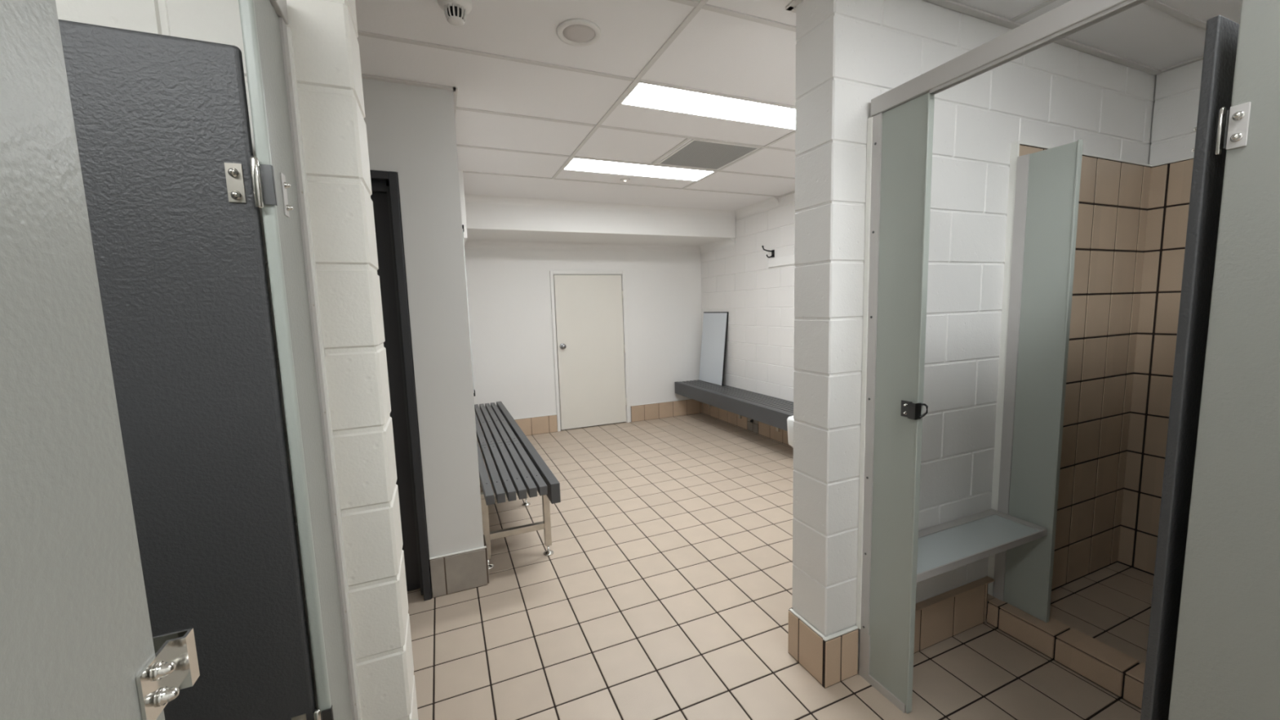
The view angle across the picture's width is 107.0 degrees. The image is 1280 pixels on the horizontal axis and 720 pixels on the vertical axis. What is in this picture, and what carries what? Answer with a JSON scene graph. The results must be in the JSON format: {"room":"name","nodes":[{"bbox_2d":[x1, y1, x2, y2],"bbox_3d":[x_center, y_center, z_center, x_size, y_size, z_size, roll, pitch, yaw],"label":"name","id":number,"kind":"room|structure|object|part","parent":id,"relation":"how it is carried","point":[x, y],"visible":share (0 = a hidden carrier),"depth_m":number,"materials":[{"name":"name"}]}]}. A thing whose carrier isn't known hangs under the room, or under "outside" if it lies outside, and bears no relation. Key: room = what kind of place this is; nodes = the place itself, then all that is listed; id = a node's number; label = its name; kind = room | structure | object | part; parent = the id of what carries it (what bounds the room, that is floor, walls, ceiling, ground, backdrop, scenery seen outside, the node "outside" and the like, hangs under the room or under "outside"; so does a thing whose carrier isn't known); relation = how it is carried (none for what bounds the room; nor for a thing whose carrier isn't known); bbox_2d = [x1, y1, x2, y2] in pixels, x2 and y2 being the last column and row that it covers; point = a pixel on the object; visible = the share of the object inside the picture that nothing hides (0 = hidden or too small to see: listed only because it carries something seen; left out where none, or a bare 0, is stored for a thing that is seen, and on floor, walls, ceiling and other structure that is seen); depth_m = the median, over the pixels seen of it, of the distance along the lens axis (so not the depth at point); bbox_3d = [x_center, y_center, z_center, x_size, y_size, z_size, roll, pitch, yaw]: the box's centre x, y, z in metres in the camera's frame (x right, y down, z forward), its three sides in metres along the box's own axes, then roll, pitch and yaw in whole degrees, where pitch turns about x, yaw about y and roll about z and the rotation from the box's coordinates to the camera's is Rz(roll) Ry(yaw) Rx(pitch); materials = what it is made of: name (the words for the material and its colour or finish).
{"room":"locker room","nodes":[
{"label":"locker room","id":0,"kind":"room"},
{"bbox_2d":[55,0,418,719],"bbox_3d":[-1.300,0.112,1.007,1.346,2.548,0.187,-4,7,-23],"label":"wall pier","id":1,"kind":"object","parent":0,"point":[326,46],"visible":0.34,"depth_m":1.14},
{"bbox_2d":[238,0,362,719],"bbox_3d":[-0.710,0.321,1.049,0.037,2.088,0.232,-4,7,-23],"label":"divider panel","id":2,"kind":"object","parent":1,"relation":"attached to","point":[268,43],"visible":1,"depth_m":0.98,"materials":[{"name":"grey plastic"}]},
{"bbox_2d":[57,19,333,719],"bbox_3d":[-0.930,0.352,0.836,0.594,1.797,0.040,-4,7,-23],"label":"door","id":3,"kind":"structure","parent":2,"relation":"attached to","point":[171,173],"depth_m":0.85,"materials":[{"name":"grey laminate"}]},
{"bbox_3d":[-0.730,-0.319,0.855,0.025,0.069,0.003,-4,7,-23],"label":"hinge plate","id":4,"kind":"part","parent":3,"relation":"part of","materials":[{"name":"silver metal"}]},
{"bbox_3d":[-0.698,0.762,0.974,0.025,0.069,0.003,-4,7,-23],"label":"hinge plate","id":5,"kind":"part","parent":3,"relation":"part of","materials":[{"name":"silver metal"}]},
{"bbox_3d":[-0.706,-0.327,0.943,0.003,0.081,0.025,-4,7,-23],"label":"hinge plate","id":6,"kind":"part","parent":2,"relation":"part of","materials":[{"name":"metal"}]},
{"bbox_2d":[361,78,484,557],"bbox_3d":[-2.201,-0.135,3.484,1.628,2.589,3.008,-4,7,-23],"label":"wall","id":7,"kind":"structure","parent":0,"point":[411,130],"depth_m":2.34,"materials":[{"name":"grey paint"}]},
{"bbox_2d":[369,169,432,600],"bbox_3d":[-1.539,0.198,2.250,0.866,2.118,0.210,-4,7,-23],"label":"door","id":8,"kind":"structure","parent":7,"relation":"in","point":[385,196],"depth_m":2.35,"materials":[{"name":"grey paint"}]},
{"bbox_2d":[429,534,488,597],"bbox_3d":[-1.527,0.982,3.859,0.282,0.208,2.997,-4,7,-23],"label":"baseboard","id":9,"kind":"structure","parent":7,"relation":"attached to","point":[462,571],"depth_m":2.48,"materials":[{"name":"grey tile"}]},
{"bbox_2d":[458,170,466,244],"bbox_3d":[-1.703,-1.266,4.345,0.106,0.518,1.612,-4,7,-23],"label":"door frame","id":10,"kind":"structure","parent":7,"relation":"attached to","point":[460,172],"depth_m":3.62,"materials":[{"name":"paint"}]},
{"bbox_2d":[462,224,475,396],"bbox_3d":[-1.025,-0.279,2.780,0.014,0.901,0.613,-4,7,-23],"label":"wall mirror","id":11,"kind":"object","parent":7,"relation":"attached to","point":[463,228],"visible":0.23,"depth_m":2.50,"materials":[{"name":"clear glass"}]},
{"bbox_2d":[464,248,702,422],"bbox_3d":[-1.287,-0.401,5.555,4.943,2.610,0.120,-4,7,-23],"label":"wall","id":12,"kind":"structure","parent":0,"point":[508,291],"depth_m":5.60,"materials":[{"name":"paint"}]},
{"bbox_2d":[476,399,702,441],"bbox_3d":[-0.576,0.729,5.892,3.095,0.208,0.019,-4,7,-23],"label":"baseboard","id":13,"kind":"structure","parent":12,"relation":"attached to","point":[548,424],"depth_m":6.15,"materials":[{"name":"tile"}]},
{"bbox_2d":[549,271,630,431],"bbox_3d":[-0.591,-0.119,5.804,0.939,1.913,0.132,-4,7,-23],"label":"door","id":14,"kind":"structure","parent":12,"relation":"in","point":[589,316],"depth_m":5.79,"materials":[{"name":"white paint"}]},
{"bbox_3d":[-0.911,-0.160,5.628,0.071,0.071,0.066,-4,7,-23],"label":"handle","id":15,"kind":"part","parent":14,"relation":"part of","materials":[{"name":"silver metal"}]},
{"bbox_2d":[465,204,735,245],"bbox_3d":[-0.427,-1.511,5.301,3.003,0.315,0.812,-4,7,-23],"label":"wall","id":16,"kind":"structure","parent":0,"point":[483,222],"depth_m":4.95,"materials":[{"name":"paint"}]},
{"bbox_2d":[464,194,778,253],"bbox_3d":[-0.276,-1.422,4.960,2.999,0.381,1.570,-4,7,-23],"label":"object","id":17,"kind":"structure","parent":16,"relation":"attached to","point":[473,199],"depth_m":5.22,"materials":[{"name":"paint"}]},
{"bbox_2d":[701,192,795,401],"bbox_3d":[1.700,-0.375,4.529,0.156,2.610,4.096,-4,7,-23],"label":"wall","id":18,"kind":"structure","parent":0,"point":[738,280],"depth_m":5.24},
{"bbox_2d":[674,379,793,431],"bbox_3d":[1.112,0.555,5.279,0.436,0.361,2.316,-4,7,-23],"label":"bench","id":19,"kind":"object","parent":18,"relation":"attached to","point":[774,411],"visible":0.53,"depth_m":5.04,"materials":[{"name":"grey metal"}]},
{"bbox_2d":[698,311,728,386],"bbox_3d":[0.933,-0.159,6.059,0.112,0.906,0.565,-4,7,-23],"label":"leaning board","id":20,"kind":"object","parent":19,"relation":"on","point":[714,331],"visible":1,"depth_m":6.02,"materials":[{"name":"grey plastic"}]},
{"bbox_2d":[702,402,790,445],"bbox_3d":[1.654,0.804,4.625,0.019,0.208,4.056,-4,7,-23],"label":"baseboard","id":21,"kind":"structure","parent":18,"relation":"attached to","point":[764,429],"depth_m":5.62,"materials":[{"name":"tile"}]},
{"bbox_2d":[746,417,758,433],"bbox_3d":[1.303,0.723,5.450,0.019,0.208,0.208,-4,7,-23],"label":"baseboard","id":22,"kind":"structure","parent":18,"relation":"attached to","point":[753,427],"depth_m":5.44,"materials":[{"name":"grey tile"}]},
{"bbox_2d":[761,245,774,257],"bbox_3d":[1.326,-1.122,4.912,0.136,0.130,0.038,-4,7,-17],"label":"coat hook","id":23,"kind":"object","parent":18,"relation":"attached to","point":[772,251],"visible":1,"depth_m":4.92,"materials":[{"name":"black metal"}]},
{"bbox_2d":[786,415,794,447],"bbox_3d":[0.999,0.312,2.266,0.461,0.237,0.382,-4,7,-23],"label":"basin","id":24,"kind":"object","parent":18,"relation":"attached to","point":[790,420],"visible":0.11,"depth_m":2.31,"materials":[{"name":"white ceramic"}]},
{"bbox_2d":[407,413,1154,719],"bbox_3d":[-0.021,1.220,2.714,5.026,0.104,6.522,-4,7,-23],"label":"floor","id":25,"kind":"structure","parent":0,"point":[664,592],"depth_m":2.24,"materials":[{"name":"tile"}]},
{"bbox_2d":[0,0,199,719],"bbox_3d":[-0.287,0.416,0.058,0.043,2.083,0.925,-4,7,-23],"label":"panel","id":26,"kind":"object","parent":25,"relation":"on","point":[77,642],"visible":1,"depth_m":0.35,"materials":[{"name":"grey laminate"}]},
{"bbox_2d":[269,0,288,24],"bbox_3d":[-0.457,-0.679,0.258,0.037,0.056,1.664,-4,7,-23],"label":"header rail","id":27,"kind":"object","parent":26,"relation":"on","point":[279,6],"visible":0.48,"depth_m":0.99,"materials":[{"name":"metal"}]},
{"bbox_2d":[474,401,560,569],"bbox_3d":[-1.160,0.828,3.819,0.426,0.501,2.686,-4,7,-23],"label":"slatted bench","id":28,"kind":"object","parent":25,"relation":"on","point":[521,469],"visible":0.76,"depth_m":2.89,"materials":[{"name":"black plastic"}]},
{"bbox_3d":[-0.880,0.958,2.701,0.037,0.359,0.037,-4,7,-23],"label":"leg","id":29,"kind":"part","parent":28,"relation":"part of","materials":[{"name":"silver metal"}]},
{"bbox_3d":[-0.736,0.760,2.743,0.361,0.037,0.037,-4,7,-23],"label":"rail","id":30,"kind":"part","parent":28,"relation":"part of","materials":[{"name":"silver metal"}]},
{"bbox_3d":[-0.718,0.997,2.774,0.312,0.035,0.033,-4,7,-23],"label":"cross rail","id":31,"kind":"part","parent":28,"relation":"part of","materials":[{"name":"silver metal"}]},
{"bbox_3d":[-0.558,0.933,2.836,0.037,0.359,0.037,-4,7,-23],"label":"leg","id":32,"kind":"part","parent":28,"relation":"part of","materials":[{"name":"silver metal"}]},
{"bbox_2d":[986,597,1145,709],"bbox_3d":[1.784,1.166,1.750,0.117,0.110,0.881,-4,7,-23],"label":"shower curb","id":33,"kind":"structure","parent":25,"relation":"on","point":[1115,671],"depth_m":1.85,"materials":[{"name":"tile"}]},
{"bbox_2d":[992,139,1083,622],"bbox_3d":[1.624,0.126,1.954,0.029,1.917,0.205,-4,7,-23],"label":"divider panel","id":34,"kind":"object","parent":33,"relation":"on","point":[1046,198],"visible":1,"depth_m":1.93,"materials":[{"name":"grey plastic"}]},
{"bbox_2d":[1168,0,1279,719],"bbox_3d":[1.309,0.309,0.642,0.036,2.075,0.771,-4,7,-23],"label":"panel","id":35,"kind":"object","parent":25,"relation":"on","point":[1227,660],"visible":1,"depth_m":0.92,"materials":[{"name":"grey laminate"}]},
{"bbox_2d":[871,0,1148,116],"bbox_3d":[1.127,-0.792,0.897,0.037,0.064,1.619,-4,7,-23],"label":"header rail","id":36,"kind":"object","parent":35,"relation":"on","point":[1073,16],"visible":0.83,"depth_m":1.24,"materials":[{"name":"metal"}]},
{"bbox_2d":[1140,15,1239,719],"bbox_3d":[1.409,0.228,1.125,0.573,1.842,0.063,-4,7,-23],"label":"door","id":37,"kind":"structure","parent":35,"relation":"attached to","point":[1221,37],"depth_m":1.00,"materials":[{"name":"grey laminate"}]},
{"bbox_3d":[1.139,-0.445,0.902,0.004,0.079,0.025,-4,7,-23],"label":"hinge plate","id":38,"kind":"part","parent":35,"relation":"part of","materials":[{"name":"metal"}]},
{"bbox_2d":[355,0,1241,210],"bbox_3d":[-0.088,-1.355,2.411,4.985,0.031,6.522,-4,7,-23],"label":"ceiling","id":39,"kind":"structure","parent":0,"point":[715,52],"depth_m":2.14,"materials":[{"name":"tile"}]},
{"bbox_2d":[437,0,471,26],"bbox_3d":[-0.638,-1.205,1.638,0.112,0.075,0.112,-4,7,-23],"label":"smoke detector","id":40,"kind":"object","parent":39,"relation":"attached to","point":[456,11],"visible":1,"depth_m":1.62,"materials":[{"name":"white plastic"}]},
{"bbox_2d":[556,18,600,46],"bbox_3d":[-0.238,-1.272,1.845,0.171,0.010,0.171,-4,7,-23],"label":"ceiling speaker","id":41,"kind":"object","parent":39,"relation":"attached to","point":[572,32],"visible":1,"depth_m":1.83,"materials":[{"name":"white plastic"}]},
{"bbox_2d":[562,24,595,42],"bbox_3d":[-0.238,-1.272,1.845,0.124,0.010,0.124,-4,7,-23],"label":"grille","id":42,"kind":"object","parent":41,"relation":"attached to","point":[571,33],"depth_m":1.84,"materials":[{"name":"grey"}]},
{"bbox_2d":[620,177,630,182],"bbox_3d":[-0.126,-1.508,3.982,0.083,0.017,0.083,-4,7,-23],"label":"sprinkler","id":43,"kind":"object","parent":39,"relation":"in","point":[624,180],"visible":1,"depth_m":3.96,"materials":[{"name":"silver metal"}]},
{"bbox_2d":[562,157,715,181],"bbox_3d":[0.005,-1.527,3.714,1.176,0.084,0.303,-4,7,-23],"label":"ceiling light","id":44,"kind":"object","parent":39,"relation":"attached to","point":[575,164],"visible":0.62,"depth_m":3.70,"materials":[{"name":"white paint"}]},
{"bbox_2d":[619,82,795,130],"bbox_3d":[0.481,-1.418,2.597,1.176,0.084,0.266,-4,7,-23],"label":"ceiling light","id":45,"kind":"object","parent":39,"relation":"attached to","point":[642,95],"visible":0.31,"depth_m":2.56,"materials":[{"name":"white paint"}]},
{"bbox_2d":[656,139,760,170],"bbox_3d":[0.478,-1.498,3.414,0.532,0.063,0.563,-4,7,-23],"label":"ceiling vent","id":46,"kind":"object","parent":39,"relation":"in","point":[695,153],"visible":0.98,"depth_m":3.40,"materials":[{"name":"grey metal"}]},
{"bbox_2d":[357,0,1206,197],"bbox_3d":[0.229,-1.268,1.669,4.960,0.006,4.857,-4,7,-23],"label":"ceiling grid","id":47,"kind":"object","parent":39,"relation":"attached to","point":[698,6],"depth_m":2.26,"materials":[{"name":"silver metal"}]},
{"bbox_2d":[791,0,1155,669],"bbox_3d":[1.642,-0.104,2.185,2.189,2.548,0.189,-4,7,-23],"label":"wall partition","id":48,"kind":"structure","parent":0,"point":[850,53],"depth_m":1.83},
{"bbox_2d":[361,0,1203,197],"bbox_3d":[-0.019,-1.320,2.228,4.800,0.009,3.593,-4,7,-23],"label":"trim","id":49,"kind":"structure","parent":48,"relation":"attached to","point":[949,4],"depth_m":2.09,"materials":[{"name":"silver metal"}]},
{"bbox_2d":[787,576,995,688],"bbox_3d":[1.569,1.075,2.260,1.973,0.193,0.237,-4,7,-23],"label":"baseboard","id":50,"kind":"structure","parent":48,"relation":"attached to","point":[940,617],"depth_m":1.96,"materials":[{"name":"tile"}]},
{"bbox_2d":[429,141,1193,640],"bbox_3d":[0.329,-0.021,3.375,3.464,1.982,5.207,-4,7,-23],"label":"trim","id":51,"kind":"structure","parent":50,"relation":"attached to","point":[1015,146],"depth_m":2.04,"materials":[{"name":"white plastic"}]},
{"bbox_2d":[856,92,934,713],"bbox_3d":[0.880,0.207,1.661,0.056,2.088,0.232,-4,7,-23],"label":"divider panel","id":52,"kind":"object","parent":48,"relation":"attached to","point":[900,139],"visible":1,"depth_m":1.64,"materials":[{"name":"grey plastic"}]},
{"bbox_2d":[916,508,1047,582],"bbox_3d":[1.265,0.718,1.881,0.768,0.030,0.214,-4,7,-23],"label":"shower seat","id":53,"kind":"object","parent":52,"relation":"attached to","point":[942,548],"visible":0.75,"depth_m":1.87,"materials":[{"name":"grey plastic"}]},
{"bbox_2d":[986,144,1151,612],"bbox_3d":[2.077,0.108,2.276,1.083,2.081,0.023,-4,7,-23],"label":"shower tiles","id":54,"kind":"structure","parent":48,"relation":"attached to","point":[1113,202],"depth_m":2.34,"materials":[{"name":"brown tile"}]},
{"bbox_2d":[1148,59,1203,164],"bbox_3d":[2.816,-0.125,2.061,0.120,2.548,0.943,-4,7,-23],"label":"wall","id":55,"kind":"structure","parent":0,"point":[1177,91],"depth_m":2.28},
{"bbox_2d":[1117,158,1193,575],"bbox_3d":[2.754,0.110,2.076,0.014,2.081,0.910,-4,7,-23],"label":"tiles","id":56,"kind":"structure","parent":55,"relation":"attached to","point":[1170,188],"depth_m":2.40,"materials":[{"name":"brown tile"}]}
]}

